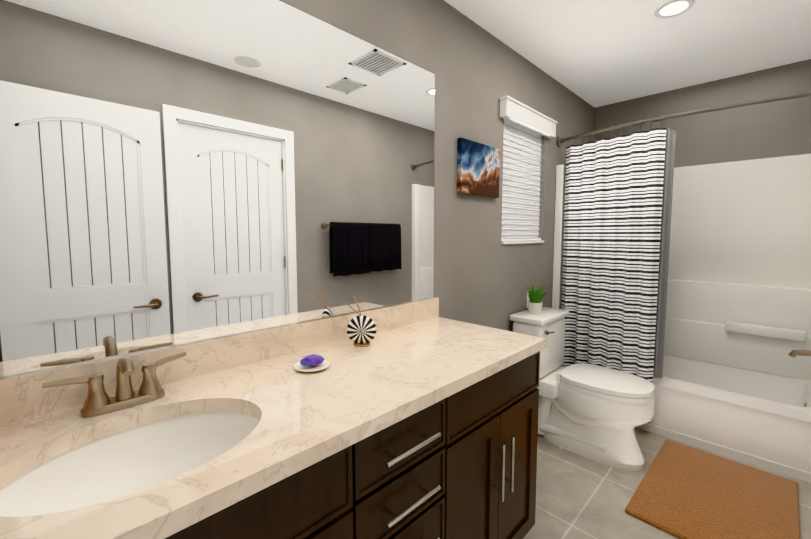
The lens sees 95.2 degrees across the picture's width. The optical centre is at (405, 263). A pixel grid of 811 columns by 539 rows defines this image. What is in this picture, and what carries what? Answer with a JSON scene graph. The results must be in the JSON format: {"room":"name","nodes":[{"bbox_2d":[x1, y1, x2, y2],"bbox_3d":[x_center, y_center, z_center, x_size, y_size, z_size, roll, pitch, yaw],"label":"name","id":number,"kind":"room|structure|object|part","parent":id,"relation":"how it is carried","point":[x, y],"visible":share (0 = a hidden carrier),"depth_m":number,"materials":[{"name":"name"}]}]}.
{"room":"bathroom","nodes":[
{"label":"bathroom","id":0,"kind":"room"},
{"bbox_2d":[279,0,594,331],"bbox_3d":[0.130,-0.060,1.917,0.120,2.440,4.550,4,6,45],"label":"wall","id":1,"kind":"structure","parent":0,"point":[483,276],"depth_m":2.04,"materials":[{"name":"paint"}]},
{"bbox_2d":[457,138,499,197],"bbox_3d":[0.412,-0.521,2.060,0.026,0.280,0.378,4,6,45],"label":"picture","id":2,"kind":"object","parent":1,"relation":"attached to","point":[478,169],"visible":1,"depth_m":2.02},
{"bbox_2d":[501,119,541,240],"bbox_3d":[0.775,-0.560,2.493,0.058,0.809,0.568,4,6,45],"label":"window blinds","id":3,"kind":"object","parent":1,"relation":"attached to","point":[521,182],"visible":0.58,"depth_m":2.48,"materials":[{"name":"white fabric"}]},
{"bbox_2d":[501,240,543,243],"bbox_3d":[0.777,-0.147,2.523,0.084,0.018,0.576,4,6,45],"label":"window sill","id":4,"kind":"structure","parent":1,"relation":"attached to","point":[522,242],"depth_m":2.46,"materials":[{"name":"white wood"}]},
{"bbox_2d":[499,95,557,137],"bbox_3d":[0.820,-0.942,2.419,0.056,0.110,0.704,4,6,45],"label":"window valance","id":5,"kind":"object","parent":1,"relation":"attached to","point":[520,114],"visible":1,"depth_m":2.34,"materials":[{"name":"white wood"}]},
{"bbox_2d":[444,0,810,107],"bbox_3d":[0.715,-1.281,1.241,1.764,0.100,4.550,4,6,45],"label":"ceiling","id":6,"kind":"structure","parent":0,"point":[595,53],"depth_m":2.15,"materials":[{"name":"white paint"}]},
{"bbox_2d":[654,0,694,18],"bbox_3d":[1.343,-1.275,1.853,0.164,0.006,0.164,4,6,45],"label":"recessed light","id":7,"kind":"object","parent":6,"relation":"in","point":[671,8],"visible":1,"depth_m":1.85,"materials":[{"name":"white"}]},
{"bbox_2d":[523,427,810,538],"bbox_3d":[0.715,1.251,1.440,1.764,0.100,4.550,4,6,45],"label":"floor","id":8,"kind":"structure","parent":0,"point":[579,497],"depth_m":1.86,"materials":[{"name":"tile"}]},
{"bbox_2d":[0,297,546,538],"bbox_3d":[-0.213,0.713,1.116,0.596,1.024,1.643,4,6,45],"label":"bathroom vanity","id":9,"kind":"object","parent":8,"relation":"on","point":[418,419],"visible":1,"depth_m":0.91,"materials":[{"name":"beige stone"}]},
{"bbox_2d":[41,351,186,417],"bbox_3d":[-0.662,0.281,0.878,0.111,0.127,0.282,4,6,45],"label":"faucet","id":10,"kind":"object","parent":9,"relation":"on","point":[151,397],"depth_m":0.88,"materials":[{"name":"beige metal"}]},
{"bbox_2d":[0,0,434,377],"bbox_3d":[-0.408,-0.323,1.259,0.005,1.076,1.553,4,6,45],"label":"mirror","id":11,"kind":"object","parent":9,"relation":"on","point":[176,172],"visible":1,"depth_m":1.06,"materials":[{"name":"clear glass"}]},
{"bbox_2d":[294,354,329,371],"bbox_3d":[-0.290,0.305,1.149,0.110,0.037,0.110,4,6,45],"label":"soap dish","id":12,"kind":"object","parent":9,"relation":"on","point":[312,363],"visible":0.94,"depth_m":1.13,"materials":[{"name":"beige ceramic"}]},
{"bbox_2d":[344,295,376,346],"bbox_3d":[-0.177,0.211,1.369,0.081,0.190,0.125,4,6,45],"label":"reed diffuser","id":13,"kind":"object","parent":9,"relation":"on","point":[361,330],"visible":0.98,"depth_m":1.37,"materials":[{"name":"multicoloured ceramic"}]},
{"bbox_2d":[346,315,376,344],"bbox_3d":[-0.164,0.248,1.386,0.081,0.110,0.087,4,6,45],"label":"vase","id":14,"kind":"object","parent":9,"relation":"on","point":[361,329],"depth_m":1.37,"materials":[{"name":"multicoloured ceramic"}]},
{"bbox_2d":[509,307,654,470],"bbox_3d":[1.089,0.735,2.297,0.774,0.795,0.420,4,6,45],"label":"toilet","id":15,"kind":"object","parent":8,"relation":"on","point":[597,413],"visible":0.96,"depth_m":2.17,"materials":[{"name":"white ceramic"}]},
{"bbox_2d":[523,284,548,313],"bbox_3d":[0.843,0.227,2.411,0.181,0.198,0.180,4,6,45],"label":"plant","id":16,"kind":"object","parent":15,"relation":"on","point":[535,303],"visible":1,"depth_m":2.39,"materials":[{"name":"green plant"}]},
{"bbox_3d":[0.845,0.287,2.420,0.095,0.076,0.095,4,6,45],"label":"pot","id":17,"kind":"part","parent":16,"relation":"part of","materials":[{"name":"white ceramic"}]},
{"bbox_3d":[0.893,0.537,2.476,0.203,0.347,0.396,4,6,45],"label":"tank","id":18,"kind":"part","parent":15,"relation":"part of","materials":[{"name":"white ceramic"}]},
{"bbox_3d":[0.894,0.344,2.460,0.226,0.040,0.420,4,6,45],"label":"tank lid","id":19,"kind":"part","parent":15,"relation":"part of","materials":[{"name":"white ceramic"}]},
{"bbox_3d":[0.897,0.426,2.306,0.028,0.028,0.090,4,6,45],"label":"lever","id":20,"kind":"part","parent":15,"relation":"part of","materials":[{"name":"grey metal"}]},
{"bbox_3d":[1.147,0.933,2.255,0.611,0.408,0.386,4,6,45],"label":"bowl","id":21,"kind":"part","parent":15,"relation":"part of","materials":[{"name":"white ceramic"}]},
{"bbox_3d":[1.188,0.717,2.197,0.477,0.026,0.376,4,6,45],"label":"seat","id":22,"kind":"part","parent":15,"relation":"part of","materials":[{"name":"white ceramic"}]},
{"bbox_3d":[1.188,0.685,2.195,0.477,0.033,0.376,4,6,45],"label":"lid","id":23,"kind":"part","parent":15,"relation":"part of","materials":[{"name":"white ceramic"}]},
{"bbox_2d":[552,154,810,482],"bbox_3d":[1.954,0.190,2.613,1.520,1.832,0.782,4,6,45],"label":"bathtub","id":24,"kind":"object","parent":8,"relation":"on","point":[734,382],"visible":0.58,"depth_m":2.56,"materials":[{"name":"white plastic"}]},
{"bbox_2d":[625,439,799,538],"bbox_3d":[1.543,1.158,1.843,0.864,0.021,0.576,-4,6,-44],"label":"bath mat","id":25,"kind":"object","parent":8,"relation":"on","point":[682,491],"visible":0.9,"depth_m":1.81,"materials":[{"name":"orange fabric"}]},
{"bbox_2d":[593,59,810,167],"bbox_3d":[2.272,-0.138,2.910,1.524,2.440,0.120,4,6,45],"label":"wall","id":26,"kind":"structure","parent":0,"point":[770,130],"depth_m":2.67,"materials":[{"name":"paint"}]},
{"bbox_3d":[1.299,0.030,0.764,0.120,2.440,4.550,4,6,45],"label":"wall","id":27,"kind":"structure","parent":0,"visible":0},
{"bbox_2d":[556,92,810,146],"bbox_3d":[1.661,-0.877,2.233,1.524,0.072,0.178,4,6,45],"label":"rod","id":28,"kind":"object","parent":27,"relation":"attached to","point":[560,141],"visible":1,"depth_m":2.11,"materials":[{"name":"silver metal"}]},
{"bbox_2d":[561,115,675,422],"bbox_3d":[1.389,0.048,2.550,0.121,1.936,0.690,-3,6,-36],"label":"shower curtain","id":29,"kind":"object","parent":28,"relation":"hanging from","point":[617,215],"visible":0.88,"depth_m":2.46,"materials":[{"name":"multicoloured fabric"}]},
{"bbox_2d":[788,350,810,357],"bbox_3d":[2.408,0.545,2.209,0.174,0.064,0.051,4,6,45],"label":"tub spout","id":30,"kind":"object","parent":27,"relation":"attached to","point":[793,353],"visible":1,"depth_m":2.23,"materials":[{"name":"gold metal"}]}
]}

